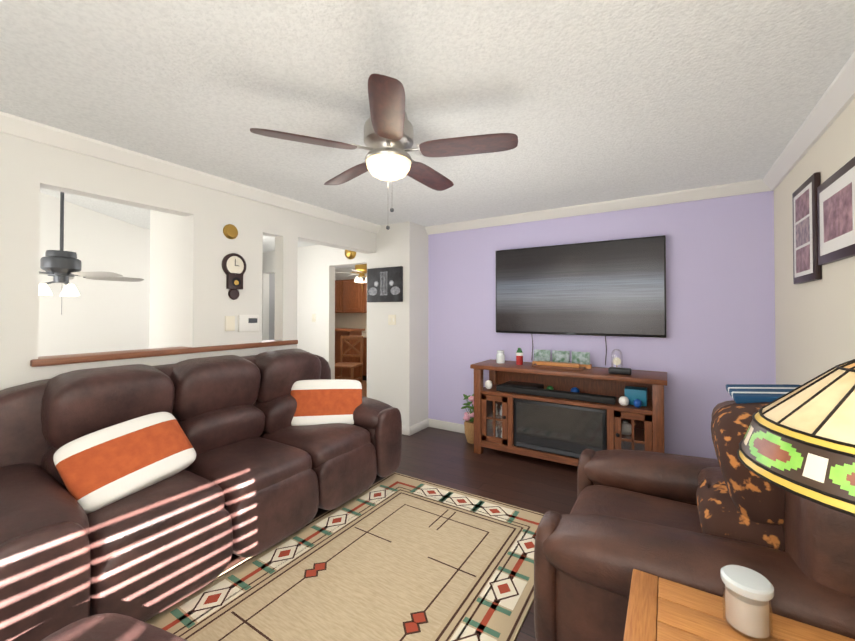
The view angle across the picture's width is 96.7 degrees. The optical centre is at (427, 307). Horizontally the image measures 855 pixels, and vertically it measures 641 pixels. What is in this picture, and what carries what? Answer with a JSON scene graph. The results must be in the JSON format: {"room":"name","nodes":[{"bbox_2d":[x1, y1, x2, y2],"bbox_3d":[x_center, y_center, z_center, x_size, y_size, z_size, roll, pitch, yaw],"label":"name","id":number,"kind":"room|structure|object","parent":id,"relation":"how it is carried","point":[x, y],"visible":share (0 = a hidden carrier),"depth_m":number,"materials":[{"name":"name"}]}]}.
{"room":"living room","nodes":[
{"label":"living room","id":0,"kind":"room"},
{"bbox_2d":[38,192,149,356],"bbox_3d":[-4.098,-0.148,3.887,0.120,3.200,4.000,0,-1,32],"label":"wall","id":1,"kind":"structure","parent":0,"point":[101,316],"depth_m":4.30,"materials":[{"name":"white paint"}]},
{"bbox_2d":[0,132,297,389],"bbox_3d":[-2.172,-0.168,2.257,0.120,3.200,3.300,0,-1,32],"label":"wall","id":2,"kind":"structure","parent":0,"point":[29,169],"depth_m":2.64,"materials":[{"name":"white paint"}]},
{"bbox_2d":[30,340,297,366],"bbox_3d":[-1.780,0.320,2.890,0.200,0.040,1.780,0,-1,32],"label":"sill","id":3,"kind":"structure","parent":2,"relation":"on","point":[80,358],"depth_m":2.53,"materials":[{"name":"brown wood"}]},
{"bbox_2d":[0,111,380,232],"bbox_3d":[-1.780,-0.960,2.705,0.075,0.085,4.460,0,-1,32],"label":"crown molding","id":4,"kind":"structure","parent":2,"relation":"attached to","point":[10,124],"depth_m":2.57,"materials":[{"name":"white wood"}]},
{"bbox_2d":[225,316,234,330],"bbox_3d":[-1.589,0.132,3.056,0.008,0.120,0.080,0,-1,32],"label":"switch plate","id":5,"kind":"object","parent":2,"relation":"attached to","point":[229,320],"depth_m":3.05,"materials":[{"name":"beige plastic"}]},
{"bbox_2d":[223,224,237,238],"bbox_3d":[-1.577,-0.608,3.057,0.035,0.120,0.120,0,-1,32],"label":"door chime","id":6,"kind":"object","parent":2,"relation":"attached to","point":[230,231],"visible":1,"depth_m":3.04,"materials":[{"name":"gold metal"}]},
{"bbox_2d":[222,253,245,299],"bbox_3d":[-1.558,-0.248,3.076,0.042,0.378,0.198,0,-1,32],"label":"wall clock","id":7,"kind":"object","parent":2,"relation":"attached to","point":[234,267],"visible":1,"depth_m":3.06,"materials":[{"name":"black wood"}]},
{"bbox_2d":[238,315,258,331],"bbox_3d":[-1.498,0.133,3.187,0.022,0.140,0.180,0,-1,32],"label":"thermostat","id":8,"kind":"object","parent":2,"relation":"attached to","point":[246,323],"depth_m":3.17,"materials":[{"name":"beige plastic"}]},
{"bbox_2d":[149,210,185,348],"bbox_3d":[-2.061,0.147,3.093,0.590,2.590,0.120,0,-1,32],"label":"wall","id":9,"kind":"structure","parent":0,"point":[167,285],"depth_m":3.04,"materials":[{"name":"white paint"}]},
{"bbox_2d":[269,273,274,339],"bbox_3d":[-2.348,0.269,6.822,0.840,2.440,0.700,0,-1,32],"label":"wall","id":10,"kind":"structure","parent":0,"point":[271,305],"depth_m":6.74,"materials":[{"name":"grey paint"}]},
{"bbox_2d":[262,245,366,378],"bbox_3d":[-2.284,0.262,6.297,4.330,2.440,0.120,0,-1,32],"label":"wall","id":11,"kind":"structure","parent":0,"point":[316,264],"depth_m":5.88,"materials":[{"name":"white paint"}]},
{"bbox_2d":[312,314,315,321],"bbox_3d":[-1.764,0.167,5.894,0.080,0.120,0.007,0,-1,32],"label":"switch plate","id":12,"kind":"object","parent":11,"relation":"attached to","point":[313,315],"depth_m":5.88,"materials":[{"name":"beige plastic"}]},
{"bbox_2d":[344,250,355,258],"bbox_3d":[-1.126,-0.788,5.456,0.200,0.200,0.085,0,-1,32],"label":"wall lamp","id":13,"kind":"object","parent":11,"relation":"attached to","point":[349,254],"visible":0.62,"depth_m":5.42,"materials":[{"name":"gold metal"}]},
{"bbox_2d":[388,315,395,324],"bbox_3d":[-0.417,0.149,4.460,0.110,0.120,0.011,0,-1,32],"label":"switch plate","id":14,"kind":"object","parent":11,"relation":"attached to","point":[391,318],"depth_m":4.46,"materials":[{"name":"beige plastic"}]},
{"bbox_2d":[298,213,375,253],"bbox_3d":[-0.993,-0.825,4.158,0.150,0.320,1.160,0,-1,32],"label":"header beam","id":15,"kind":"structure","parent":0,"point":[315,230],"depth_m":4.04,"materials":[{"name":"white paint"}]},
{"bbox_2d":[335,267,366,279],"bbox_3d":[0.686,0.275,7.319,8.500,2.440,0.120,0,-1,32],"label":"wall","id":16,"kind":"structure","parent":0,"point":[342,276],"depth_m":8.88,"materials":[{"name":"white paint"}]},
{"bbox_2d":[335,280,342,313],"bbox_3d":[-2.088,-0.237,8.794,0.620,0.740,0.355,0,-1,32],"label":"upper cabinet","id":17,"kind":"object","parent":16,"relation":"attached to","point":[338,283],"depth_m":8.53,"materials":[{"name":"brown wood"}]},
{"bbox_2d":[335,314,366,333],"bbox_3d":[-1.466,0.361,8.593,3.140,0.460,0.018,0,-1,32],"label":"backsplash","id":18,"kind":"structure","parent":16,"relation":"attached to","point":[359,321],"depth_m":8.76,"materials":[{"name":"beige tile"}]},
{"bbox_2d":[343,279,362,313],"bbox_3d":[-1.564,-0.241,8.463,0.620,0.740,0.355,0,-1,32],"label":"upper cabinet","id":19,"kind":"object","parent":16,"relation":"attached to","point":[350,303],"depth_m":8.31,"materials":[{"name":"brown wood"}]},
{"bbox_2d":[363,278,366,313],"bbox_3d":[-1.040,-0.245,8.132,0.620,0.740,0.355,0,-1,32],"label":"upper cabinet","id":20,"kind":"object","parent":16,"relation":"attached to","point":[364,284],"depth_m":8.12,"materials":[{"name":"brown wood"}]},
{"bbox_2d":[367,221,427,426],"bbox_3d":[-0.336,0.243,4.727,0.640,2.440,0.525,0,-1,32],"label":"wall","id":21,"kind":"structure","parent":0,"point":[397,365],"depth_m":4.48,"materials":[{"name":"white paint"}]},
{"bbox_2d":[367,266,402,301],"bbox_3d":[-0.511,-0.265,4.512,0.520,0.410,0.033,0,-1,32],"label":"picture","id":22,"kind":"object","parent":21,"relation":"attached to","point":[384,284],"visible":1,"depth_m":4.49,"materials":[{"name":"black"}]},
{"bbox_2d":[411,418,428,434],"bbox_3d":[-0.099,1.410,4.476,0.015,0.100,0.360,0,-1,32],"label":"baseboard","id":23,"kind":"structure","parent":21,"relation":"attached to","point":[415,428],"depth_m":4.48,"materials":[{"name":"white wood"}]},
{"bbox_2d":[222,380,577,640],"bbox_3d":[-1.082,1.520,4.504,8.500,0.120,8.700,0,-1,32],"label":"floor","id":24,"kind":"structure","parent":0,"point":[448,458],"depth_m":3.30,"materials":[{"name":"brown wood"}]},
{"bbox_2d":[0,348,401,640],"bbox_3d":[-1.272,0.890,2.521,1.035,1.090,2.455,0,-1,32],"label":"sofa","id":25,"kind":"object","parent":24,"relation":"on","point":[143,492],"visible":1,"depth_m":1.96,"materials":[{"name":"brown leather"}]},
{"bbox_2d":[145,472,543,640],"bbox_3d":[-0.329,1.421,1.877,1.460,0.013,2.460,0,-1,32],"label":"rug","id":26,"kind":"object","parent":24,"relation":"on","point":[394,556],"visible":0.96,"depth_m":1.99,"materials":[{"name":"beige fabric"}]},
{"bbox_2d":[41,613,187,640],"bbox_3d":[-0.913,1.169,0.936,0.658,0.470,0.593,0,-1,32],"label":"ottoman","id":27,"kind":"object","parent":26,"relation":"on","point":[109,627],"visible":1,"depth_m":1.12,"materials":[{"name":"brown leather"}]},
{"bbox_2d":[335,336,363,383],"bbox_3d":[-1.439,1.006,6.765,0.460,0.965,0.493,0,-1,12],"label":"dining chair","id":28,"kind":"object","parent":24,"relation":"on","point":[340,365],"visible":0.62,"depth_m":6.93,"materials":[{"name":"brown wood"}]},
{"bbox_2d":[335,328,364,380],"bbox_3d":[-2.125,0.973,8.009,1.700,1.060,0.500,0,-1,32],"label":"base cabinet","id":29,"kind":"object","parent":24,"relation":"on","point":[339,332],"visible":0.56,"depth_m":7.59,"materials":[{"name":"brown wood"}]},
{"bbox_2d":[362,338,366,380],"bbox_3d":[-1.110,1.063,8.004,0.620,0.880,0.618,0,-1,32],"label":"base cabinet","id":30,"kind":"object","parent":24,"relation":"on","point":[364,375],"depth_m":7.75,"materials":[{"name":"brown wood"}]},
{"bbox_2d":[402,425,410,435],"bbox_3d":[-0.474,1.410,4.481,0.654,0.100,0.014,0,-1,32],"label":"baseboard","id":31,"kind":"structure","parent":24,"relation":"on","point":[406,430],"depth_m":4.32,"materials":[{"name":"white wood"}]},
{"bbox_2d":[461,394,473,443],"bbox_3d":[0.498,1.192,4.119,0.293,0.524,0.267,0,-1,32],"label":"flower basket","id":32,"kind":"object","parent":24,"relation":"on","point":[469,425],"visible":0.58,"depth_m":4.07,"materials":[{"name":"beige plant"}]},
{"bbox_2d":[470,348,666,465],"bbox_3d":[1.259,0.909,3.545,1.660,1.078,0.495,0,-1,32],"label":"tv console","id":33,"kind":"object","parent":24,"relation":"on","point":[559,408],"visible":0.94,"depth_m":3.42,"materials":[{"name":"brown wood"}]},
{"bbox_2d":[534,384,854,640],"bbox_3d":[1.119,0.875,1.644,1.035,1.073,1.150,0,-1,32],"label":"recliner","id":34,"kind":"object","parent":24,"relation":"on","point":[698,523],"visible":0.71,"depth_m":1.33,"materials":[{"name":"brown leather"}]},
{"bbox_2d":[696,384,854,587],"bbox_3d":[1.316,0.658,1.507,0.411,0.644,0.594,0,-1,32],"label":"throw","id":35,"kind":"object","parent":34,"relation":"on","point":[733,502],"depth_m":1.36,"materials":[{"name":"fabric"}]},
{"bbox_2d":[623,569,854,640],"bbox_3d":[0.779,1.123,0.732,0.720,0.580,0.700,0,-1,32],"label":"side table","id":36,"kind":"object","parent":24,"relation":"on","point":[662,609],"visible":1,"depth_m":1.02,"materials":[{"name":"brown wood"}]},
{"bbox_2d":[720,565,773,640],"bbox_3d":[0.836,0.770,0.996,0.108,0.130,0.108,0,-1,32],"label":"candle jar","id":37,"kind":"object","parent":36,"relation":"on","point":[748,593],"visible":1,"depth_m":0.97,"materials":[{"name":"white ceramic"}]},
{"bbox_2d":[737,359,854,516],"bbox_3d":[0.809,0.424,0.639,0.447,0.814,0.447,0,-1,32],"label":"table lamp","id":38,"kind":"object","parent":36,"relation":"on","point":[799,441],"visible":1,"depth_m":0.63,"materials":[{"name":"multicoloured glass"}]},
{"bbox_2d":[0,0,854,268],"bbox_3d":[-1.082,-1.392,4.540,8.500,0.824,8.700,0,-1,32],"label":"ceiling","id":39,"kind":"structure","parent":0,"point":[589,101],"depth_m":1.75,"materials":[{"name":"paint"}]},
{"bbox_2d":[39,192,143,314],"bbox_3d":[-3.184,-0.574,3.366,1.196,1.280,1.153,0,-1,32],"label":"fan","id":40,"kind":"object","parent":39,"relation":"hanging from","point":[61,265],"visible":0.85,"depth_m":3.27,"materials":[{"name":"grey metal"}]},
{"bbox_2d":[335,264,366,282],"bbox_3d":[-1.200,-0.623,7.117,1.054,0.650,1.049,0,-1,32],"label":"ceiling fan","id":41,"kind":"object","parent":39,"relation":"hanging from","point":[361,269],"visible":0.62,"depth_m":7.01,"materials":[{"name":"gold metal"}]},
{"bbox_2d":[250,73,517,229],"bbox_3d":[-0.180,-0.710,2.034,1.272,0.601,1.222,0,-1,32],"label":"ceiling fan","id":42,"kind":"object","parent":39,"relation":"hanging from","point":[388,135],"visible":1,"depth_m":1.89,"materials":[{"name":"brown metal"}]},
{"bbox_2d":[428,191,775,458],"bbox_3d":[1.395,0.232,3.873,3.200,2.440,0.120,0,-1,32],"label":"wall","id":43,"kind":"structure","parent":0,"point":[720,302],"depth_m":3.33,"materials":[{"name":"purple paint"}]},
{"bbox_2d":[429,418,464,433],"bbox_3d":[1.351,1.401,3.807,3.181,0.100,0.014,0,-1,32],"label":"baseboard","id":44,"kind":"structure","parent":43,"relation":"attached to","point":[429,422],"depth_m":4.51,"materials":[{"name":"white wood"}]},
{"bbox_2d":[496,235,665,364],"bbox_3d":[1.422,-0.035,3.740,1.570,1.170,0.077,0,-1,32],"label":"tv","id":45,"kind":"object","parent":43,"relation":"attached to","point":[609,288],"visible":0.98,"depth_m":3.64,"materials":[{"name":"black"}]},
{"bbox_2d":[425,179,759,234],"bbox_3d":[1.305,-0.946,3.829,3.110,0.085,0.075,0,-1,32],"label":"crown molding","id":46,"kind":"structure","parent":43,"relation":"attached to","point":[753,186],"depth_m":3.55,"materials":[{"name":"white wood"}]},
{"bbox_2d":[774,98,854,384],"bbox_3d":[2.385,0.213,2.331,0.120,2.440,8.700,0,-1,32],"label":"wall","id":47,"kind":"structure","parent":0,"point":[814,329],"depth_m":2.19,"materials":[{"name":"beige paint"}]},
{"bbox_2d":[792,172,821,283],"bbox_3d":[2.237,-0.441,2.249,0.029,0.585,0.430,0,-1,32],"label":"collage","id":48,"kind":"object","parent":47,"relation":"attached to","point":[807,267],"visible":0.98,"depth_m":2.19,"materials":[{"name":"black"}]},
{"bbox_2d":[760,51,854,191],"bbox_3d":[1.386,-0.982,0.945,0.075,0.085,4.865,0,-1,32],"label":"crown molding","id":49,"kind":"structure","parent":47,"relation":"attached to","point":[835,100],"depth_m":1.99,"materials":[{"name":"white wood"}]},
{"bbox_2d":[817,157,854,264],"bbox_3d":[1.948,-0.436,1.790,0.029,0.420,0.565,0,-1,32],"label":"picture","id":50,"kind":"object","parent":47,"relation":"attached to","point":[836,212],"visible":0.98,"depth_m":1.79,"materials":[{"name":"black"}]}
]}

